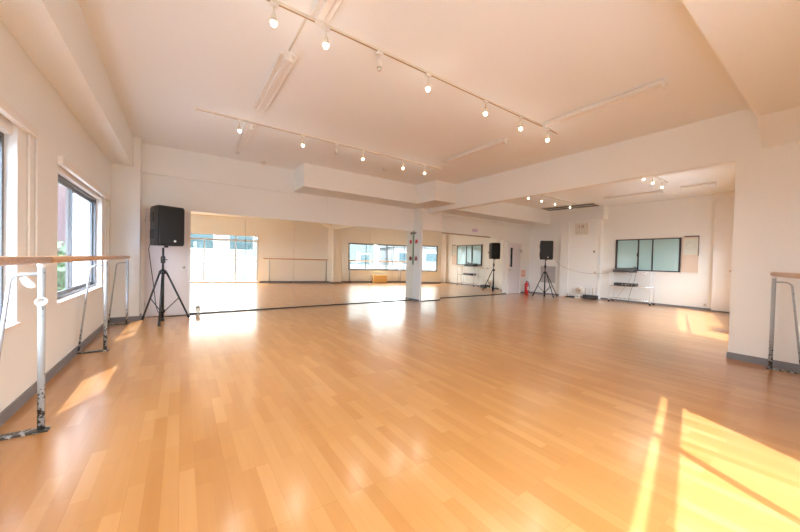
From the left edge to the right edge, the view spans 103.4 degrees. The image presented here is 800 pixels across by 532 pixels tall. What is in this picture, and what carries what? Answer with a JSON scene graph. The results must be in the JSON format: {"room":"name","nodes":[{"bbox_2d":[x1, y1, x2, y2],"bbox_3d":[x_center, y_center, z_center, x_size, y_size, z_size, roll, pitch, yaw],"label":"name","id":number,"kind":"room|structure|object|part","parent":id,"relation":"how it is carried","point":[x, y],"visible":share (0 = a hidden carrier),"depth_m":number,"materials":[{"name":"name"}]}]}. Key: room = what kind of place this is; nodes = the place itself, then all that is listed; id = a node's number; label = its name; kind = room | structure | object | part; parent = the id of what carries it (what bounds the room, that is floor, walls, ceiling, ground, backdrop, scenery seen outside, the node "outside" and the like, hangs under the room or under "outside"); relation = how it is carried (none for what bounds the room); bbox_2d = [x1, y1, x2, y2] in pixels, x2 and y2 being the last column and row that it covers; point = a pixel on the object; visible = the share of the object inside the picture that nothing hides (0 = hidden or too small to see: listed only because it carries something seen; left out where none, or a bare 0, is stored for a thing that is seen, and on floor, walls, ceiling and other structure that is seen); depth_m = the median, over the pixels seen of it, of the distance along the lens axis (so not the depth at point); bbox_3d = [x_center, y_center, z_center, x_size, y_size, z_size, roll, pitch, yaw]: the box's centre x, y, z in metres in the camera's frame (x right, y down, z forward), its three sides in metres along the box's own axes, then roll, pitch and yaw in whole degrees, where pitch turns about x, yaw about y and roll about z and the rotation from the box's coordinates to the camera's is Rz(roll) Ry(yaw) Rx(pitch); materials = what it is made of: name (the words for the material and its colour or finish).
{"room":"exercise studio","nodes":[
{"label":"exercise studio","id":0,"kind":"room"},
{"bbox_2d":[0,19,110,411],"bbox_3d":[-2.473,-0.495,1.679,0.300,3.011,9.000,1,1,-35],"label":"wall","id":1,"kind":"structure","parent":0,"point":[23,86],"depth_m":2.51,"materials":[{"name":"white paint"}]},
{"bbox_2d":[0,97,38,332],"bbox_3d":[-2.406,-0.288,1.696,0.235,1.440,1.540,1,1,-35],"label":"window","id":2,"kind":"structure","parent":1,"relation":"in","point":[9,115],"depth_m":2.11,"materials":[{"name":"metal"}]},
{"bbox_3d":[-2.300,0.421,1.641,0.080,0.030,1.290,1,1,-35],"label":"sill","id":3,"kind":"part","parent":2,"relation":"part of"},
{"bbox_3d":[-2.307,-0.974,1.741,0.035,0.065,1.540,1,1,-35],"label":"trim","id":4,"kind":"part","parent":2,"relation":"part of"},
{"bbox_2d":[27,134,37,265],"bbox_3d":[-2.750,-0.484,2.364,0.015,0.968,0.165,1,1,-35],"label":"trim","id":5,"kind":"structure","parent":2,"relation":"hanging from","point":[28,135],"depth_m":2.31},
{"bbox_2d":[0,0,132,165],"bbox_3d":[-2.139,-1.753,1.715,0.264,0.481,8.150,1,1,-35],"label":"beam","id":6,"kind":"structure","parent":1,"relation":"attached to","point":[56,35],"depth_m":2.53,"materials":[{"name":"white paint"}]},
{"bbox_2d":[0,313,141,426],"bbox_3d":[-2.302,0.971,1.994,0.371,0.078,8.312,1,1,-35],"label":"baseboard","id":7,"kind":"structure","parent":1,"relation":"attached to","point":[12,408],"depth_m":2.77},
{"bbox_2d":[57,156,110,305],"bbox_3d":[-3.858,-0.351,3.797,0.235,1.365,2.370,1,1,-35],"label":"window","id":8,"kind":"structure","parent":1,"relation":"in","point":[70,177],"depth_m":3.49,"materials":[{"name":"metal"}]},
{"bbox_3d":[-3.429,-0.288,3.184,0.022,1.160,0.790,1,1,-35],"label":"sash","id":9,"kind":"part","parent":8,"relation":"part of","materials":[{"name":"metal"}]},
{"bbox_3d":[-3.969,-0.314,3.922,0.022,1.160,1.120,1,1,-35],"label":"sash","id":10,"kind":"part","parent":8,"relation":"part of","materials":[{"name":"metal"}]},
{"bbox_3d":[-3.704,0.322,3.671,0.080,0.030,1.930,1,1,-35],"label":"sill","id":11,"kind":"part","parent":8,"relation":"part of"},
{"bbox_3d":[-3.760,-0.995,3.843,0.035,0.075,2.370,1,1,-35],"label":"trim","id":12,"kind":"part","parent":8,"relation":"part of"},
{"bbox_2d":[105,199,108,255],"bbox_3d":[-4.376,-0.548,4.715,0.015,0.898,0.215,1,1,-35],"label":"blind cord","id":13,"kind":"object","parent":8,"relation":"hanging from","point":[105,199],"visible":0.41,"depth_m":4.63,"materials":[{"name":"white plastic"}]},
{"bbox_2d":[110,137,141,317],"bbox_3d":[-4.540,-0.606,5.249,0.359,3.011,0.327,1,1,-35],"label":"column","id":14,"kind":"structure","parent":1,"relation":"attached to","point":[126,181],"depth_m":5.12,"materials":[{"name":"white paint"}]},
{"bbox_2d":[142,173,529,316],"bbox_3d":[0.316,-0.550,8.928,12.534,3.011,0.200,1,1,-35],"label":"wall","id":15,"kind":"structure","parent":0,"point":[156,189],"depth_m":9.58,"materials":[{"name":"white paint"}]},
{"bbox_2d":[141,205,190,316],"bbox_3d":[-4.182,-0.073,5.656,0.705,1.950,0.095,1,1,-35],"label":"door","id":16,"kind":"structure","parent":15,"relation":"in","point":[177,265],"depth_m":5.68,"materials":[{"name":"white paint"}]},
{"bbox_2d":[190,211,245,312],"bbox_3d":[-3.531,-0.064,6.152,0.926,1.903,0.012,1,1,-35],"label":"wall mirror","id":17,"kind":"object","parent":15,"relation":"attached to","point":[217,248],"visible":1,"depth_m":6.13,"materials":[{"name":"clear mirror"}]},
{"bbox_2d":[142,143,294,193],"bbox_3d":[-3.379,-1.847,6.172,2.575,0.503,0.060,1,1,-35],"label":"beam","id":18,"kind":"structure","parent":15,"relation":"attached to","point":[156,160],"depth_m":6.01,"materials":[{"name":"white paint"}]},
{"bbox_2d":[244,216,293,309],"bbox_3d":[-2.750,-0.054,6.692,0.966,1.903,0.012,1,1,-35],"label":"wall mirror","id":19,"kind":"object","parent":15,"relation":"attached to","point":[269,244],"visible":1,"depth_m":6.67,"materials":[{"name":"mirror"}]},
{"bbox_2d":[190,299,411,313],"bbox_3d":[-1.798,0.920,7.382,5.200,0.022,0.022,1,1,-35],"label":"trim","id":20,"kind":"structure","parent":15,"relation":"attached to","point":[410,299],"depth_m":6.94,"materials":[{"name":"metal"}]},
{"bbox_2d":[191,180,413,230],"bbox_3d":[-1.746,-1.308,7.347,5.200,0.620,0.014,1,1,-35],"label":"beam","id":21,"kind":"structure","parent":15,"relation":"attached to","point":[209,197],"depth_m":6.95,"materials":[{"name":"white paint"}]},
{"bbox_2d":[293,221,334,306],"bbox_3d":[-1.956,-0.044,7.241,0.956,1.903,0.012,1,1,-35],"label":"wall mirror","id":22,"kind":"object","parent":15,"relation":"attached to","point":[314,243],"visible":1,"depth_m":7.22,"materials":[{"name":"clear mirror"}]},
{"bbox_2d":[334,224,370,303],"bbox_3d":[-1.167,-0.034,7.787,0.956,1.903,0.012,1,1,-35],"label":"wall mirror","id":23,"kind":"object","parent":15,"relation":"attached to","point":[352,243],"visible":1,"depth_m":7.77,"materials":[{"name":"clear mirror"}]},
{"bbox_2d":[294,163,455,208],"bbox_3d":[-0.481,-1.813,7.351,3.535,0.471,1.417,1,1,-35],"label":"beam","id":24,"kind":"structure","parent":15,"relation":"attached to","point":[311,179],"depth_m":7.30,"materials":[{"name":"white paint"}]},
{"bbox_2d":[369,228,392,301],"bbox_3d":[-0.488,-0.026,8.256,0.686,1.903,0.012,1,1,-35],"label":"wall mirror","id":25,"kind":"object","parent":15,"relation":"attached to","point":[381,240],"visible":1,"depth_m":8.24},
{"bbox_2d":[392,230,413,300],"bbox_3d":[0.079,-0.018,8.649,0.686,1.903,0.012,1,1,-35],"label":"wall mirror","id":26,"kind":"object","parent":15,"relation":"attached to","point":[402,264],"visible":1,"depth_m":8.64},
{"bbox_2d":[412,208,441,300],"bbox_3d":[0.764,-0.313,8.913,0.730,2.560,0.347,1,1,-35],"label":"column","id":27,"kind":"structure","parent":15,"relation":"attached to","point":[417,267],"depth_m":8.66,"materials":[{"name":"white paint"}]},
{"bbox_2d":[421,230,441,300],"bbox_3d":[0.876,-0.011,8.778,0.683,1.923,0.012,1,1,-35],"label":"wall mirror","id":28,"kind":"object","parent":15,"relation":"attached to","point":[431,240],"visible":1,"depth_m":8.76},
{"bbox_2d":[440,234,461,297],"bbox_3d":[1.437,-0.009,9.587,1.130,1.918,0.012,1,1,-35],"label":"wall mirror","id":29,"kind":"object","parent":15,"relation":"attached to","point":[450,243],"visible":0.64,"depth_m":9.66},
{"bbox_2d":[442,232,489,237],"bbox_3d":[2.142,-0.979,10.036,2.180,0.030,0.030,1,1,-35],"label":"trim","id":30,"kind":"structure","parent":15,"relation":"attached to","point":[442,232],"depth_m":9.98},
{"bbox_2d":[442,294,500,297],"bbox_3d":[2.260,0.972,10.189,3.210,0.022,0.022,1,1,-35],"label":"trim","id":31,"kind":"structure","parent":15,"relation":"attached to","point":[491,294],"depth_m":10.15,"materials":[{"name":"metal"}]},
{"bbox_2d":[460,235,489,295],"bbox_3d":[2.458,0.004,10.294,1.345,1.918,0.012,1,1,-35],"label":"wall mirror","id":32,"kind":"object","parent":15,"relation":"attached to","point":[475,251],"visible":1,"depth_m":10.27,"materials":[{"name":"mirror"}]},
{"bbox_2d":[442,213,531,229],"bbox_3d":[2.961,-1.473,10.557,4.950,0.150,0.077,1,1,-35],"label":"trim","id":33,"kind":"structure","parent":15,"relation":"attached to","point":[443,214],"depth_m":10.41,"materials":[{"name":"white paint"}]},
{"bbox_2d":[488,239,503,294],"bbox_3d":[3.309,0.035,10.883,0.715,1.878,0.012,1,1,-35],"label":"wall mirror","id":34,"kind":"object","parent":15,"relation":"attached to","point":[496,246],"visible":1,"depth_m":10.87,"materials":[{"name":"mirror"}]},
{"bbox_2d":[442,202,550,225],"bbox_3d":[3.179,-1.773,10.290,5.000,0.471,0.747,1,1,-35],"label":"beam","id":35,"kind":"structure","parent":15,"relation":"attached to","point":[502,211],"depth_m":10.14,"materials":[{"name":"white paint"}]},
{"bbox_2d":[506,242,521,293],"bbox_3d":[4.138,0.077,11.419,0.800,1.860,0.084,1,1,-35],"label":"door","id":36,"kind":"structure","parent":15,"relation":"in","point":[514,249],"depth_m":11.42,"materials":[{"name":"white paint"}]},
{"bbox_2d":[0,293,799,531],"bbox_3d":[2.547,1.145,5.438,13.000,0.150,8.818,1,1,-35],"label":"floor","id":37,"kind":"structure","parent":0,"point":[517,412],"depth_m":2.08,"materials":[{"name":"brown wood"}]},
{"bbox_2d":[0,256,51,440],"bbox_3d":[-1.883,0.494,1.309,0.267,1.076,1.565,1,1,-35],"label":"ballet barre","id":38,"kind":"object","parent":37,"relation":"on","point":[41,301],"depth_m":1.91,"materials":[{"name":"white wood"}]},
{"bbox_3d":[-2.286,1.006,1.883,0.267,0.014,0.060,1,1,-35],"label":"foot plate","id":39,"kind":"part","parent":38,"relation":"part of","materials":[{"name":"paint"}]},
{"bbox_3d":[-1.789,-0.019,1.356,0.047,0.047,1.565,1,1,-35],"label":"rail","id":40,"kind":"part","parent":38,"relation":"part of","materials":[{"name":"brown wood"}]},
{"bbox_3d":[-2.214,0.097,1.878,0.065,0.074,0.018,1,1,-35],"label":"tied cloth strip","id":41,"kind":"part","parent":38,"relation":"part of","materials":[{"name":"white fabric"}]},
{"bbox_2d":[49,256,129,353],"bbox_3d":[-3.383,0.421,3.480,0.267,1.076,3.695,1,1,-35],"label":"ballet barre","id":42,"kind":"object","parent":37,"relation":"on","point":[55,259],"visible":0.94,"depth_m":3.54,"materials":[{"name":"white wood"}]},
{"bbox_3d":[-3.290,-0.092,3.527,0.047,0.047,3.695,1,1,-35],"label":"rail","id":43,"kind":"part","parent":42,"relation":"part of","materials":[{"name":"brown wood"}]},
{"bbox_3d":[-3.412,0.951,3.511,0.267,0.014,0.060,1,1,-35],"label":"foot plate","id":44,"kind":"part","parent":42,"relation":"part of","materials":[{"name":"paint"}]},
{"bbox_3d":[-4.378,0.903,4.909,0.267,0.014,0.060,1,1,-35],"label":"foot plate","id":45,"kind":"part","parent":42,"relation":"part of","materials":[{"name":"paint"}]},
{"bbox_2d":[141,248,189,325],"bbox_3d":[-3.805,0.310,5.129,0.679,1.220,0.734,1,1,-35],"label":"speaker stand","id":46,"kind":"object","parent":37,"relation":"on","point":[162,271],"visible":1,"depth_m":5.23,"materials":[{"name":"metal"}]},
{"bbox_3d":[-4.125,0.469,5.243,0.288,0.767,0.029,1,1,-3],"label":"leg","id":47,"kind":"part","parent":46,"relation":"part of","materials":[{"name":"metal"}]},
{"bbox_3d":[-3.801,0.483,5.020,0.029,0.776,0.483,1,1,-33],"label":"leg","id":48,"kind":"part","parent":46,"relation":"part of","materials":[{"name":"metal"}]},
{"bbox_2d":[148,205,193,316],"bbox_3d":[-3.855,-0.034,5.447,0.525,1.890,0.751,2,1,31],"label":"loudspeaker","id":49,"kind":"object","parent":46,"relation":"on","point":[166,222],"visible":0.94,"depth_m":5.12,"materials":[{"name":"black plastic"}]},
{"bbox_3d":[-4.029,0.255,5.589,0.066,1.301,0.695,2,1,34],"label":"power cord","id":50,"kind":"part","parent":49,"relation":"part of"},
{"bbox_2d":[159,207,183,243],"bbox_3d":[-3.721,-0.650,5.151,0.013,0.580,0.349,2,1,31],"label":"grille","id":51,"kind":"object","parent":49,"relation":"attached to","point":[171,219],"depth_m":5.14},
{"bbox_3d":[-3.811,0.475,5.399,0.028,0.770,0.341,2,1,43],"label":"leg","id":52,"kind":"part","parent":46,"relation":"part of","materials":[{"name":"metal"}]},
{"bbox_2d":[524,281,529,293],"bbox_3d":[4.630,0.769,11.542,0.175,0.497,0.170,2,1,33],"label":"fire extinguisher","id":53,"kind":"object","parent":37,"relation":"on","point":[527,286],"visible":0.99,"depth_m":11.50,"materials":[{"name":"red metal"}]},
{"bbox_2d":[532,261,556,297],"bbox_3d":[4.924,0.427,10.691,0.698,1.223,0.527,2,1,37],"label":"speaker stand","id":54,"kind":"object","parent":37,"relation":"on","point":[544,272],"visible":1,"depth_m":10.68,"materials":[{"name":"metal"}]},
{"bbox_2d":[539,241,553,260],"bbox_3d":[4.950,-0.516,10.682,0.412,0.660,0.340,2,1,21],"label":"loudspeaker","id":55,"kind":"object","parent":54,"relation":"on","point":[546,247],"visible":1,"depth_m":10.53,"materials":[{"name":"black plastic"}]},
{"bbox_2d":[576,287,582,297],"bbox_3d":[5.963,0.886,10.498,0.189,0.364,0.189,1,1,1],"label":"desk fan","id":56,"kind":"object","parent":37,"relation":"on","point":[579,290],"visible":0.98,"depth_m":10.48,"materials":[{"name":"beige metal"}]},
{"bbox_2d":[583,288,597,299],"bbox_3d":[6.197,0.897,10.264,0.234,0.360,0.390,0,1,-44],"label":"receiver","id":57,"kind":"object","parent":37,"relation":"on","point":[593,297],"visible":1,"depth_m":10.19,"materials":[{"name":"black plastic"}]},
{"bbox_2d":[608,271,654,305],"bbox_3d":[6.871,0.643,9.393,0.324,0.930,1.089,1,1,-35],"label":"equipment rack","id":58,"kind":"object","parent":37,"relation":"on","point":[613,285],"visible":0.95,"depth_m":9.29,"materials":[{"name":"white metal"}]},
{"bbox_2d":[613,268,636,272],"bbox_3d":[6.778,0.122,9.518,0.280,0.130,0.540,1,1,-35],"label":"mixer","id":59,"kind":"object","parent":58,"relation":"on","point":[632,270],"visible":1,"depth_m":9.43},
{"bbox_2d":[614,282,637,286],"bbox_3d":[6.782,0.555,9.486,0.282,0.085,0.540,1,1,-35],"label":"amplifier","id":60,"kind":"object","parent":58,"relation":"on","point":[615,283],"visible":0.99,"depth_m":9.39,"materials":[{"name":"black plastic"}]},
{"bbox_2d":[609,297,650,301],"bbox_3d":[6.862,0.988,9.399,0.312,0.012,1.046,1,1,-35],"label":"shelf","id":61,"kind":"object","parent":58,"relation":"attached to","point":[649,300],"depth_m":9.32,"materials":[{"name":"silver metal"}]},
{"bbox_2d":[611,285,652,287],"bbox_3d":[6.871,0.609,9.392,0.312,0.012,1.046,1,1,-35],"label":"shelf","id":62,"kind":"object","parent":58,"relation":"attached to","point":[611,285],"depth_m":9.32,"materials":[{"name":"silver metal"}]},
{"bbox_3d":[7.043,0.626,8.879,0.023,0.870,0.024,1,1,-35],"label":"leg","id":63,"kind":"part","parent":58,"relation":"part of","materials":[{"name":"white metal"}]},
{"bbox_3d":[7.290,0.630,9.050,0.023,0.870,0.024,1,1,-35],"label":"leg","id":64,"kind":"part","parent":58,"relation":"part of","materials":[{"name":"white metal"}]},
{"bbox_2d":[765,272,799,373],"bbox_3d":[3.324,0.602,2.484,0.267,1.076,2.700,2,1,43],"label":"ballet barre","id":65,"kind":"object","parent":37,"relation":"on","point":[774,275],"visible":1,"depth_m":3.47,"materials":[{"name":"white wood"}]},
{"bbox_3d":[4.178,1.137,3.434,0.267,0.014,0.060,2,1,43],"label":"foot plate","id":66,"kind":"part","parent":65,"relation":"part of","materials":[{"name":"paint"}]},
{"bbox_3d":[3.264,0.085,2.542,0.047,0.047,2.700,2,1,43],"label":"rail","id":67,"kind":"part","parent":65,"relation":"part of","materials":[{"name":"brown wood"}]},
{"bbox_2d":[78,0,750,210],"bbox_3d":[2.658,-2.037,5.292,12.850,0.200,8.906,1,1,-35],"label":"ceiling","id":68,"kind":"structure","parent":0,"point":[542,61],"depth_m":3.34,"materials":[{"name":"white paint"}]},
{"bbox_2d":[233,123,256,154],"bbox_3d":[-2.519,-2.017,5.086,0.150,0.085,1.380,1,1,-35],"label":"fluorescent fixture","id":69,"kind":"object","parent":68,"relation":"attached to","point":[249,128],"visible":1,"depth_m":4.97,"materials":[{"name":"white plastic"}]},
{"bbox_2d":[253,50,296,114],"bbox_3d":[-1.411,-1.963,3.482,0.150,0.085,1.360,1,1,-35],"label":"fluorescent fixture","id":70,"kind":"object","parent":68,"relation":"attached to","point":[286,59],"visible":1,"depth_m":3.33,"materials":[{"name":"white plastic"}]},
{"bbox_2d":[285,55,292,62],"bbox_3d":[-1.031,-1.924,2.932,0.070,0.045,0.020,1,1,-35],"label":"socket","id":71,"kind":"object","parent":70,"relation":"attached to","point":[289,58],"depth_m":2.92,"materials":[{"name":"white plastic"}]},
{"bbox_2d":[288,19,305,50],"bbox_3d":[-0.884,-1.971,2.703,0.014,0.014,0.480,1,1,-35],"label":"conduit","id":72,"kind":"object","parent":68,"relation":"attached to","point":[299,30],"visible":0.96,"depth_m":2.69,"materials":[{"name":"beige metal"}]},
{"bbox_2d":[195,107,440,169],"bbox_3d":[-0.911,-2.011,5.274,4.224,0.026,0.040,1,1,-35],"label":"track","id":73,"kind":"object","parent":68,"relation":"attached to","point":[196,108],"visible":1,"depth_m":4.85,"materials":[{"name":"beige metal"}]},
{"bbox_2d":[237,120,241,132],"bbox_3d":[-2.221,-1.931,4.371,0.060,0.171,0.060,1,1,-35],"label":"track spotlight","id":74,"kind":"object","parent":73,"relation":"attached to","point":[239,130],"visible":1,"depth_m":4.36,"materials":[{"name":"white plastic"}]},
{"bbox_2d":[310,0,342,27],"bbox_3d":[-0.279,-1.910,1.968,0.150,0.085,1.260,1,1,-35],"label":"fluorescent fixture","id":75,"kind":"object","parent":68,"relation":"attached to","point":[323,10],"visible":1,"depth_m":2.39,"materials":[{"name":"white plastic"}]},
{"bbox_2d":[315,18,323,27],"bbox_3d":[-0.632,-1.907,2.478,0.070,0.045,0.020,1,1,-35],"label":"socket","id":76,"kind":"object","parent":75,"relation":"attached to","point":[319,22],"depth_m":2.47,"materials":[{"name":"white plastic"}]},
{"bbox_2d":[266,0,558,133],"bbox_3d":[0.492,-1.943,3.333,4.344,0.026,0.040,1,1,-35],"label":"track","id":77,"kind":"object","parent":68,"relation":"attached to","point":[282,5],"visible":1,"depth_m":2.97,"materials":[{"name":"beige metal"}]},
{"bbox_2d":[270,1,278,27],"bbox_3d":[-0.937,-1.865,2.347,0.060,0.171,0.060,1,1,-35],"label":"track spotlight","id":78,"kind":"object","parent":77,"relation":"attached to","point":[273,20],"visible":1,"depth_m":2.34,"materials":[{"name":"white plastic"}]},
{"bbox_3d":[-0.939,-1.803,2.349,0.041,0.047,0.041,1,1,-35],"label":"bulb","id":79,"kind":"part","parent":78,"relation":"part of","materials":[{"name":"white glass"}]},
{"bbox_2d":[322,26,329,48],"bbox_3d":[-0.604,-1.861,2.578,0.060,0.171,0.060,1,1,-35],"label":"track spotlight","id":80,"kind":"object","parent":77,"relation":"attached to","point":[325,43],"visible":0.92,"depth_m":2.57,"materials":[{"name":"white plastic"}]},
{"bbox_2d":[376,51,382,71],"bbox_3d":[-0.185,-1.855,2.868,0.060,0.171,0.060,1,1,-35],"label":"track spotlight","id":81,"kind":"object","parent":77,"relation":"attached to","point":[379,67],"visible":1,"depth_m":2.86,"materials":[{"name":"white plastic"}]},
{"bbox_2d":[425,73,430,91],"bbox_3d":[0.284,-1.850,3.192,0.060,0.171,0.060,1,1,-35],"label":"track spotlight","id":82,"kind":"object","parent":77,"relation":"attached to","point":[427,87],"visible":1,"depth_m":3.18,"materials":[{"name":"white plastic"}]},
{"bbox_2d":[483,100,487,115],"bbox_3d":[0.999,-1.841,3.687,0.060,0.171,0.060,1,1,-35],"label":"track spotlight","id":83,"kind":"object","parent":77,"relation":"attached to","point":[485,112],"visible":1,"depth_m":3.67,"materials":[{"name":"white plastic"}]},
{"bbox_2d":[518,116,522,130],"bbox_3d":[1.558,-1.833,4.074,0.060,0.171,0.060,1,1,-35],"label":"track spotlight","id":84,"kind":"object","parent":77,"relation":"attached to","point":[520,127],"visible":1,"depth_m":4.06,"materials":[{"name":"white plastic"}]},
{"bbox_2d":[545,129,549,141],"bbox_3d":[2.068,-1.827,4.427,0.060,0.171,0.060,1,1,-35],"label":"track spotlight","id":85,"kind":"object","parent":77,"relation":"attached to","point":[547,139],"visible":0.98,"depth_m":4.41,"materials":[{"name":"white plastic"}]},
{"bbox_2d":[443,138,508,164],"bbox_3d":[1.236,-1.931,5.386,0.150,0.085,1.360,1,1,-35],"label":"fluorescent fixture","id":86,"kind":"object","parent":68,"relation":"attached to","point":[503,140],"visible":1,"depth_m":5.27,"materials":[{"name":"white plastic"}]},
{"bbox_2d":[542,195,577,203],"bbox_3d":[4.277,-1.947,8.971,3.024,0.026,0.040,1,1,-35],"label":"track","id":87,"kind":"object","parent":68,"relation":"attached to","point":[542,195],"visible":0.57,"depth_m":9.23,"materials":[{"name":"beige metal"}]},
{"bbox_2d":[540,202,600,210],"bbox_3d":[5.600,-1.944,10.433,0.720,0.016,1.640,1,1,-42],"label":"ceiling vent","id":88,"kind":"object","parent":68,"relation":"in","point":[584,205],"visible":0.93,"depth_m":10.33,"materials":[{"name":"beige metal"}]},
{"bbox_2d":[541,78,667,129],"bbox_3d":[2.328,-1.876,3.753,0.150,0.085,1.310,1,1,-35],"label":"fluorescent fixture","id":89,"kind":"object","parent":68,"relation":"attached to","point":[662,83],"visible":1,"depth_m":3.62,"materials":[{"name":"white plastic"}]},
{"bbox_2d":[604,190,663,200],"bbox_3d":[6.149,-1.861,8.372,0.100,0.085,1.320,1,1,-35],"label":"fluorescent fixture","id":90,"kind":"object","parent":68,"relation":"attached to","point":[658,191],"visible":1,"depth_m":8.29,"materials":[{"name":"white plastic"}]},
{"bbox_2d":[680,182,717,189],"bbox_3d":[6.823,-1.825,7.221,0.100,0.085,0.620,1,1,-35],"label":"fluorescent fixture","id":91,"kind":"object","parent":68,"relation":"attached to","point":[710,183],"visible":1,"depth_m":7.19,"materials":[{"name":"white plastic"}]},
{"bbox_2d":[682,0,799,116],"bbox_3d":[2.099,-1.748,1.042,6.469,0.261,1.895,1,1,-35],"label":"beam","id":92,"kind":"structure","parent":68,"relation":"attached to","point":[757,42],"depth_m":2.31,"materials":[{"name":"white paint"}]},
{"bbox_2d":[422,211,441,231],"bbox_3d":[0.902,-1.227,8.756,0.700,0.500,0.018,1,1,-35],"label":"trim","id":93,"kind":"structure","parent":0,"point":[431,222],"depth_m":8.74,"materials":[{"name":"white paint"}]},
{"bbox_2d":[428,112,737,213],"bbox_3d":[2.442,-1.663,6.357,0.145,0.593,6.030,1,1,-35],"label":"beam","id":94,"kind":"structure","parent":0,"point":[712,142],"depth_m":4.90,"materials":[{"name":"white paint"}]},
{"bbox_2d":[529,194,715,308],"bbox_3d":[6.713,-0.412,10.045,0.740,3.011,5.444,1,1,-35],"label":"wall","id":95,"kind":"structure","parent":0,"point":[690,216],"depth_m":9.25,"materials":[{"name":"white paint"}]},
{"bbox_2d":[540,266,555,282],"bbox_3d":[5.389,0.306,11.503,0.520,0.600,0.022,2,1,45],"label":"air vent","id":96,"kind":"object","parent":95,"relation":"in","point":[551,270],"visible":0.91,"depth_m":11.46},
{"bbox_2d":[559,222,569,295],"bbox_3d":[5.865,-0.235,11.094,0.403,2.580,0.270,1,1,-35],"label":"pillar","id":97,"kind":"structure","parent":95,"relation":"attached to","point":[565,226],"depth_m":10.98,"materials":[{"name":"white paint"}]},
{"bbox_2d":[550,206,607,222],"bbox_3d":[6.079,-1.731,10.803,0.413,0.431,1.710,1,1,-35],"label":"beam","id":98,"kind":"structure","parent":95,"relation":"attached to","point":[598,212],"depth_m":10.58,"materials":[{"name":"white paint"}]},
{"bbox_2d":[575,223,588,234],"bbox_3d":[6.092,-1.241,10.577,0.060,0.380,0.420,0,1,-44],"label":"control box","id":99,"kind":"object","parent":95,"relation":"attached to","point":[580,228],"visible":1,"depth_m":10.55,"materials":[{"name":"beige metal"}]},
{"bbox_2d":[567,220,601,298],"bbox_3d":[6.204,-0.219,10.648,0.353,2.580,0.870,1,1,-35],"label":"pillar","id":100,"kind":"structure","parent":95,"relation":"attached to","point":[582,258],"depth_m":10.52,"materials":[{"name":"white paint"}]},
{"bbox_2d":[528,291,710,309],"bbox_3d":[6.582,1.063,10.175,0.271,0.050,5.009,1,1,-40],"label":"baseboard","id":101,"kind":"structure","parent":95,"relation":"attached to","point":[529,291],"depth_m":9.34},
{"bbox_2d":[612,236,697,273],"bbox_3d":[7.361,-0.317,9.225,0.070,1.030,2.020,1,1,-35],"label":"window","id":102,"kind":"structure","parent":95,"relation":"in","point":[656,254],"depth_m":9.24,"materials":[{"name":"glass"}]},
{"bbox_3d":[7.024,-0.339,9.748,0.006,0.900,0.545,1,1,-35],"label":"glass pane","id":103,"kind":"part","parent":102,"relation":"part of","materials":[{"name":"glass"}]},
{"bbox_3d":[7.176,-0.331,9.507,0.037,0.900,0.035,1,1,-35],"label":"sash","id":104,"kind":"part","parent":102,"relation":"part of","materials":[{"name":"brown metal"}]},
{"bbox_3d":[7.280,-0.326,9.363,0.006,0.900,0.320,1,1,-35],"label":"glass pane","id":105,"kind":"part","parent":102,"relation":"part of","materials":[{"name":"glass"}]},
{"bbox_3d":[7.294,-0.821,9.332,0.070,0.030,1.700,1,1,-35],"label":"trim","id":106,"kind":"part","parent":102,"relation":"part of","materials":[{"name":"white paint"}]},
{"bbox_3d":[7.377,-0.322,9.217,0.037,0.900,0.030,1,1,-35],"label":"sash","id":107,"kind":"part","parent":102,"relation":"part of","materials":[{"name":"brown metal"}]},
{"bbox_3d":[7.359,0.179,9.241,0.045,0.038,2.020,1,1,-35],"label":"sill","id":108,"kind":"part","parent":102,"relation":"part of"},
{"bbox_3d":[7.546,-0.313,8.964,0.006,0.900,0.580,1,1,-35],"label":"glass pane","id":109,"kind":"part","parent":102,"relation":"part of","materials":[{"name":"glass"}]},
{"bbox_2d":[681,236,699,272],"bbox_3d":[7.855,-0.319,8.548,0.028,0.990,0.345,1,1,-35],"label":"notice board","id":110,"kind":"object","parent":95,"relation":"attached to","point":[690,244],"visible":1,"depth_m":8.54,"materials":[{"name":"beige paper"}]},
{"bbox_3d":[7.861,-0.543,8.544,0.028,0.540,0.345,1,1,-35],"label":"edge frame","id":111,"kind":"part","parent":110,"relation":"part of","materials":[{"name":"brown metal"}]},
{"bbox_2d":[711,191,734,311],"bbox_3d":[8.186,-0.341,7.952,0.163,3.011,0.390,1,1,-35],"label":"pillar","id":112,"kind":"structure","parent":95,"relation":"attached to","point":[724,204],"depth_m":7.92,"materials":[{"name":"white paint"}]},
{"bbox_2d":[728,108,799,363],"bbox_3d":[4.423,-0.361,3.708,0.415,3.011,0.650,1,1,-35],"label":"wall","id":113,"kind":"structure","parent":0,"point":[766,223],"depth_m":3.66,"materials":[{"name":"white paint"}]},
{"bbox_2d":[726,351,799,371],"bbox_3d":[4.383,1.105,3.738,0.439,0.078,0.662,1,1,-35],"label":"baseboard","id":114,"kind":"object","parent":113,"relation":"attached to","point":[752,359],"visible":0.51,"depth_m":3.65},
{"bbox_2d":[757,107,799,148],"bbox_3d":[4.188,-1.481,3.321,0.435,0.252,0.538,1,1,-35],"label":"beam","id":115,"kind":"structure","parent":0,"point":[779,128],"depth_m":3.42,"materials":[{"name":"white paint"}]},
{"label":"outside","id":116,"kind":"structure","parent":0,"visible":0},
{"bbox_3d":[-0.127,5.198,0.088,180.000,0.200,180.000,1,1,-35],"label":"ground","id":117,"kind":"structure","parent":116,"visible":0},
{"bbox_2d":[57,184,65,250],"bbox_3d":[-13.795,0.299,11.148,3.100,8.550,4.300,1,1,-35],"label":"building","id":118,"kind":"structure","parent":117,"relation":"on","point":[61,234],"depth_m":11.46,"materials":[{"name":"metal"}]},
{"bbox_2d":[57,242,65,291],"bbox_3d":[-9.061,2.039,8.627,2.005,5.400,1.980,1,1,-35],"label":"tree","id":119,"kind":"object","parent":117,"relation":"on","point":[61,266],"visible":0.04,"depth_m":8.13,"materials":[{"name":"green plant"}]}
]}

